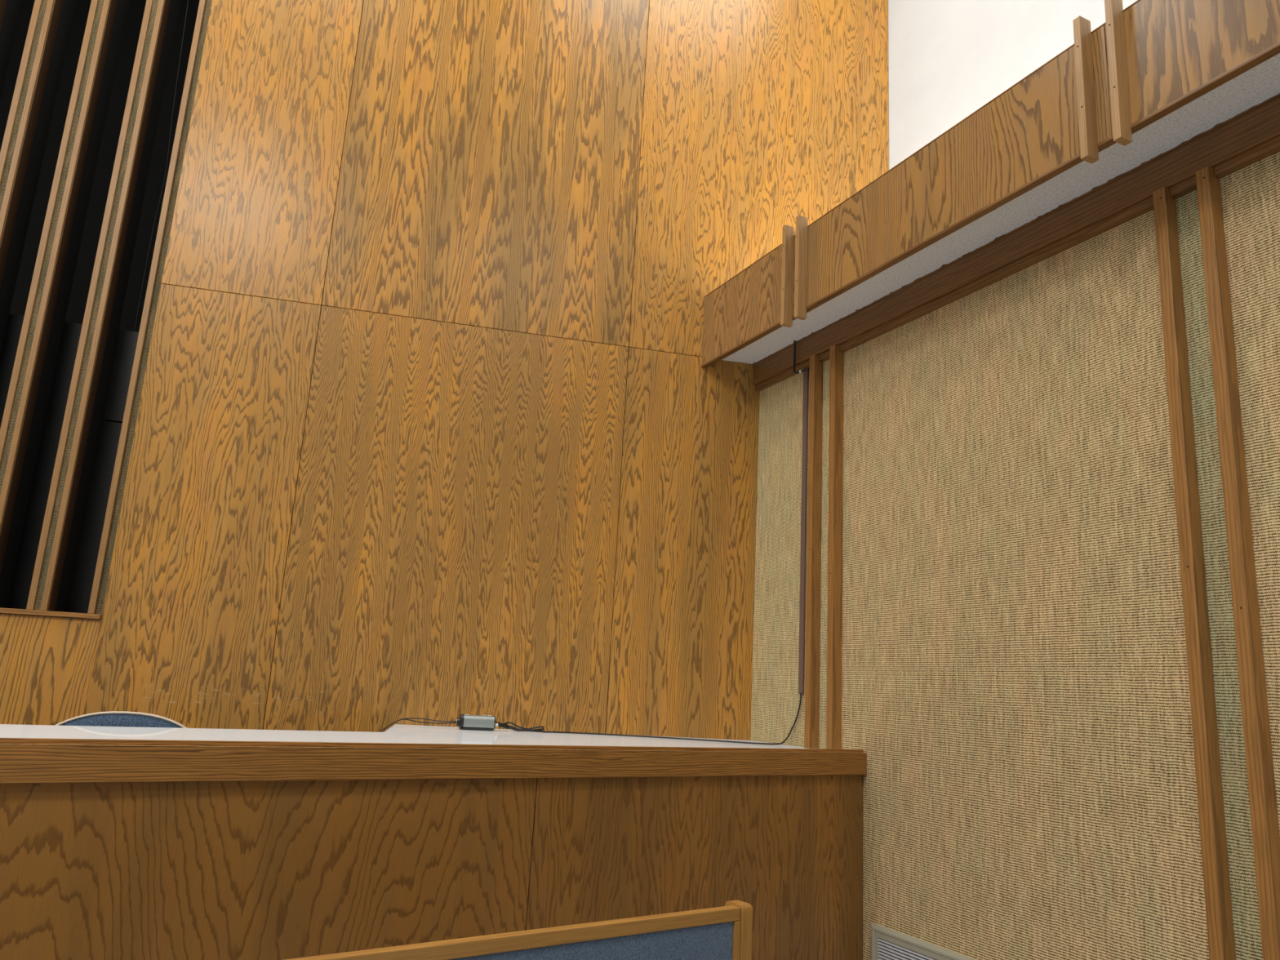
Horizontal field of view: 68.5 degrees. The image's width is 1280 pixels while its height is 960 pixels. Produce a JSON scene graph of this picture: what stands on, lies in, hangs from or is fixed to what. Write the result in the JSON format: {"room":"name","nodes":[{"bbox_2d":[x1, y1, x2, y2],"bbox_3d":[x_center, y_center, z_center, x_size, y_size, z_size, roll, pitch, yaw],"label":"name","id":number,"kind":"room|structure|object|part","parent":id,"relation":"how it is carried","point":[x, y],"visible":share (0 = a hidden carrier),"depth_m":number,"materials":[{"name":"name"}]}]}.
{"room":"courtroom","nodes":[
{"label":"courtroom","id":0,"kind":"room"},
{"bbox_2d":[0,0,888,740],"bbox_3d":[-2.953,-0.771,3.872,8.140,5.200,1.200,6,-13,-12],"label":"wall","id":1,"kind":"structure","parent":0,"point":[430,424],"depth_m":3.73,"materials":[{"name":"brown wood"}]},
{"bbox_2d":[0,313,24,427],"bbox_3d":[-2.514,-0.056,3.604,0.225,1.140,0.300,6,-13,-12],"label":"panel","id":2,"kind":"object","parent":1,"relation":"in","point":[8,353],"visible":0.03,"depth_m":3.56,"materials":[{"name":"paint"}]},
{"bbox_2d":[7,321,82,609],"bbox_3d":[-2.289,-0.030,3.653,0.208,1.135,0.300,6,-13,-12],"label":"panel","id":3,"kind":"object","parent":1,"relation":"in","point":[42,480],"visible":0.14,"depth_m":3.51,"materials":[{"name":"paint"}]},
{"bbox_3d":[-4.337,0.859,2.567,5.028,1.299,0.018,6,-13,-12],"label":"panel","id":4,"kind":"part","parent":1,"relation":"part of","materials":[{"name":"brown wood"}]},
{"bbox_2d":[66,329,138,613],"bbox_3d":[-2.061,-0.006,3.682,0.210,1.125,0.300,6,-13,-12],"label":"panel","id":5,"kind":"object","parent":1,"relation":"in","point":[82,579],"visible":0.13,"depth_m":3.54,"materials":[{"name":"paint"}]},
{"bbox_3d":[-2.038,0.145,3.507,0.204,0.752,0.020,6,-13,-12],"label":"panel","id":6,"kind":"part","parent":5,"relation":"part of","materials":[{"name":"black paint"}]},
{"bbox_3d":[-2.008,-0.402,3.632,0.204,0.366,0.020,6,-13,-12],"label":"panel","id":7,"kind":"part","parent":5,"relation":"part of","materials":[{"name":"black paint"}]},
{"bbox_2d":[0,0,212,619],"bbox_3d":[-2.711,-1.496,3.554,1.928,3.898,0.212,6,-13,-12],"label":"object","id":8,"kind":"object","parent":1,"relation":"in","point":[22,151],"visible":0.92,"depth_m":3.52,"materials":[{"name":"brown wood"}]},
{"bbox_3d":[-2.801,0.380,3.064,1.928,0.017,0.087,6,-13,-12],"label":"sill","id":9,"kind":"part","parent":8,"relation":"part of","materials":[{"name":"brown wood"}]},
{"bbox_2d":[133,0,188,331],"bbox_3d":[-1.996,-1.437,3.962,0.044,1.760,0.002,6,-13,-12],"label":"panel","id":10,"kind":"object","parent":8,"relation":"in","point":[188,0],"visible":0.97,"depth_m":3.94,"materials":[{"name":"black"}]},
{"bbox_3d":[-1.582,0.537,3.301,0.573,2.547,0.018,6,-13,-12],"label":"panel","id":11,"kind":"part","parent":1,"relation":"part of","materials":[{"name":"brown wood"}]},
{"bbox_3d":[-1.442,-1.995,3.878,0.573,2.651,0.018,6,-13,-12],"label":"panel","id":12,"kind":"part","parent":1,"relation":"part of","materials":[{"name":"brown wood"}]},
{"bbox_3d":[-0.710,0.629,3.493,1.218,2.547,0.018,6,-13,-12],"label":"panel","id":13,"kind":"part","parent":1,"relation":"part of","materials":[{"name":"brown wood"}]},
{"bbox_3d":[-0.570,-1.904,4.069,1.218,2.651,0.018,6,-13,-12],"label":"panel","id":14,"kind":"part","parent":1,"relation":"part of","materials":[{"name":"brown wood"}]},
{"bbox_3d":[0.179,0.722,3.687,0.607,2.547,0.018,6,-13,-12],"label":"panel","id":15,"kind":"part","parent":1,"relation":"part of","materials":[{"name":"brown wood"}]},
{"bbox_3d":[0.598,-1.781,4.325,1.183,2.651,0.018,6,-13,-12],"label":"panel","id":16,"kind":"part","parent":1,"relation":"part of","materials":[{"name":"brown wood"}]},
{"bbox_2d":[888,0,1137,169],"bbox_3d":[3.259,-2.446,0.421,0.091,2.800,9.750,9,-14,-25],"label":"wall","id":17,"kind":"structure","parent":0,"point":[948,60],"depth_m":4.05,"materials":[{"name":"white paint"}]},
{"bbox_2d":[750,151,1279,959],"bbox_3d":[2.634,-0.076,-0.387,0.162,2.560,9.520,9,-14,-25],"label":"wall","id":18,"kind":"structure","parent":0,"point":[1015,696],"depth_m":2.54,"materials":[{"name":"beige fabric"}]},
{"bbox_3d":[0.544,0.713,3.553,0.008,2.545,0.422,9,-14,-25],"label":"fabric panel","id":19,"kind":"part","parent":18,"relation":"part of","materials":[{"name":"beige fabric"}]},
{"bbox_2d":[798,370,808,694],"bbox_3d":[0.620,0.174,3.559,0.009,1.245,0.026,9,-14,-25],"label":"cable cover","id":20,"kind":"object","parent":18,"relation":"attached to","point":[806,374],"visible":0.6,"depth_m":3.54,"materials":[{"name":"brown plastic"}]},
{"bbox_2d":[804,354,822,748],"bbox_3d":[0.613,0.717,3.348,0.042,2.450,0.032,9,-14,-25],"label":"wall post","id":21,"kind":"object","parent":18,"relation":"attached to","point":[811,722],"visible":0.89,"depth_m":3.44,"materials":[{"name":"brown wood"}]},
{"bbox_3d":[0.666,0.665,3.314,0.008,2.545,0.121,9,-14,-25],"label":"fabric panel","id":22,"kind":"part","parent":18,"relation":"part of","materials":[{"name":"beige fabric"}]},
{"bbox_2d":[826,344,844,749],"bbox_3d":[0.669,0.695,3.240,0.042,2.450,0.032,9,-14,-25],"label":"wall trim","id":23,"kind":"structure","parent":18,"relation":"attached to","point":[834,611],"depth_m":3.33,"materials":[{"name":"brown wood"}]},
{"bbox_2d":[871,922,976,959],"bbox_3d":[0.858,1.504,2.599,0.013,0.375,0.660,9,-14,-25],"label":"air vent","id":24,"kind":"object","parent":18,"relation":"in","point":[886,944],"visible":1,"depth_m":2.80,"materials":[{"name":"beige metal"}]},
{"bbox_2d":[701,0,1279,368],"bbox_3d":[2.483,-1.450,-0.169,0.267,0.388,9.558,9,-14,-25],"label":"valance","id":25,"kind":"object","parent":18,"relation":"attached to","point":[1157,77],"visible":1,"depth_m":2.54,"materials":[{"name":"brown wood"}]},
{"bbox_3d":[0.429,-0.690,3.690,0.019,0.308,0.686,9,-14,-25],"label":"panel","id":26,"kind":"part","parent":25,"relation":"part of","materials":[{"name":"brown wood"}]},
{"bbox_2d":[792,340,809,373],"bbox_3d":[0.629,-0.486,3.671,0.012,0.149,0.098,9,-14,-25],"label":"conduit","id":27,"kind":"object","parent":25,"relation":"attached to","point":[794,341],"visible":1,"depth_m":3.70,"materials":[{"name":"grey"}]},
{"bbox_3d":[0.863,-0.860,2.837,0.019,0.308,1.256,9,-14,-25],"label":"panel","id":28,"kind":"part","parent":25,"relation":"part of","materials":[{"name":"brown wood"}]},
{"bbox_3d":[1.683,-1.182,1.226,0.019,0.308,2.414,9,-14,-25],"label":"panel","id":29,"kind":"part","parent":25,"relation":"part of","materials":[{"name":"brown wood"}]},
{"bbox_2d":[753,96,1279,391],"bbox_3d":[2.616,-1.266,-0.167,0.041,0.117,9.505,9,-14,-25],"label":"trim","id":30,"kind":"structure","parent":18,"relation":"attached to","point":[1253,136],"depth_m":2.66,"materials":[{"name":"brown wood"}]},
{"bbox_3d":[0.588,-0.424,3.815,0.024,0.024,0.410,9,-14,-25],"label":"moulding","id":31,"kind":"part","parent":30,"relation":"part of","materials":[{"name":"brown wood"}]},
{"bbox_3d":[0.714,-0.473,3.566,0.024,0.024,0.091,9,-14,-25],"label":"moulding","id":32,"kind":"part","parent":30,"relation":"part of","materials":[{"name":"brown wood"}]},
{"bbox_3d":[1.033,-0.599,2.939,0.024,0.024,1.272,9,-14,-25],"label":"moulding","id":33,"kind":"part","parent":30,"relation":"part of","materials":[{"name":"brown wood"}]},
{"bbox_3d":[1.349,-0.723,2.318,0.024,0.024,0.079,9,-14,-25],"label":"moulding","id":34,"kind":"part","parent":30,"relation":"part of","materials":[{"name":"brown wood"}]},
{"bbox_3d":[1.672,-0.849,1.683,0.024,0.024,1.301,9,-14,-25],"label":"moulding","id":35,"kind":"part","parent":30,"relation":"part of","materials":[{"name":"brown wood"}]},
{"bbox_3d":[0.985,0.540,2.688,0.008,2.545,1.304,9,-14,-25],"label":"fabric panel","id":36,"kind":"part","parent":18,"relation":"part of","materials":[{"name":"beige fabric"}]},
{"bbox_2d":[1152,186,1235,959],"bbox_3d":[1.251,0.467,2.094,0.042,2.450,0.032,9,-14,-25],"label":"wall trim","id":37,"kind":"structure","parent":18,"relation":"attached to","point":[1219,913],"depth_m":2.13,"materials":[{"name":"brown wood"}]},
{"bbox_3d":[1.301,0.416,2.066,0.008,2.545,0.111,9,-14,-25],"label":"fabric panel","id":38,"kind":"part","parent":18,"relation":"part of","materials":[{"name":"beige fabric"}]},
{"bbox_2d":[1195,165,1279,959],"bbox_3d":[1.301,0.447,1.996,0.042,2.450,0.032,9,-14,-25],"label":"wall trim","id":39,"kind":"structure","parent":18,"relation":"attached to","point":[1251,665],"depth_m":2.04,"materials":[{"name":"brown wood"}]},
{"bbox_3d":[1.624,0.289,1.429,0.008,2.545,1.337,9,-14,-25],"label":"fabric panel","id":40,"kind":"part","parent":18,"relation":"part of","materials":[{"name":"beige fabric"}]},
{"bbox_3d":[-0.239,0.992,-1.000,11.700,0.100,11.400,6,-13,-12],"label":"floor","id":41,"kind":"structure","parent":0,"visible":0},
{"bbox_2d":[54,711,187,728],"bbox_3d":[-1.330,1.085,2.228,0.558,1.028,0.651,7,-13,-18],"label":"office chair","id":42,"kind":"object","parent":41,"relation":"on","point":[111,718],"visible":0.14,"depth_m":2.53,"materials":[{"name":"blue fabric"}]},
{"bbox_2d":[0,724,866,959],"bbox_3d":[-1.681,1.009,1.938,5.377,1.010,1.237,13,-16,-36],"label":"desk","id":43,"kind":"object","parent":41,"relation":"on","point":[117,842],"visible":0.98,"depth_m":2.12,"materials":[{"name":"brown wood"}]},
{"bbox_3d":[-1.248,0.978,1.522,2.439,0.932,0.018,13,-16,-36],"label":"panel","id":44,"kind":"part","parent":43,"relation":"part of","materials":[{"name":"brown wood"}]},
{"bbox_3d":[-0.952,0.549,1.823,4.271,0.067,0.034,13,-16,-36],"label":"rail","id":45,"kind":"part","parent":43,"relation":"part of","materials":[{"name":"brown wood"}]},
{"bbox_2d":[455,714,506,730],"bbox_3d":[-0.554,0.848,3.291,0.180,0.051,0.060,7,-13,-18],"label":"amplifier","id":46,"kind":"object","parent":43,"relation":"on","point":[464,722],"visible":1,"depth_m":3.26,"materials":[{"name":"silver metal"}]},
{"bbox_2d":[379,717,455,732],"bbox_3d":[-0.833,0.961,3.124,0.416,0.331,0.112,15,-18,-43],"label":"wire","id":47,"kind":"object","parent":46,"relation":"attached to","point":[407,717],"visible":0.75,"depth_m":3.26,"materials":[{"name":"black rubber"}]},
{"bbox_3d":[-0.631,0.840,3.266,0.011,0.027,0.028,7,-13,-18],"label":"knob","id":48,"kind":"part","parent":46,"relation":"part of","materials":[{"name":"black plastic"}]},
{"bbox_2d":[504,693,801,744],"bbox_3d":[0.049,0.837,3.405,1.062,0.188,0.104,4,-13,-4],"label":"cable","id":49,"kind":"object","parent":43,"relation":"on","point":[520,729],"visible":1,"depth_m":3.39,"materials":[{"name":"black rubber"}]},
{"bbox_3d":[0.206,1.305,2.606,1.242,0.932,0.018,13,-16,-36],"label":"panel","id":50,"kind":"part","parent":43,"relation":"part of","materials":[{"name":"brown wood"}]},
{"bbox_2d":[284,900,752,959],"bbox_3d":[-0.246,1.052,1.196,1.466,0.754,0.522,13,-16,-36],"label":"chair","id":51,"kind":"object","parent":41,"relation":"on","point":[724,932],"visible":1,"depth_m":1.67,"materials":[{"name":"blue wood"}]},
{"bbox_3d":[-0.371,0.872,1.419,1.374,0.260,0.018,13,-16,-36],"label":"upholstered panel","id":52,"kind":"part","parent":51,"relation":"part of","materials":[{"name":"blue fabric"}]},
{"bbox_3d":[0.177,1.213,1.800,0.030,0.754,0.054,13,-16,-36],"label":"post","id":53,"kind":"part","parent":51,"relation":"part of","materials":[{"name":"brown wood"}]}
]}

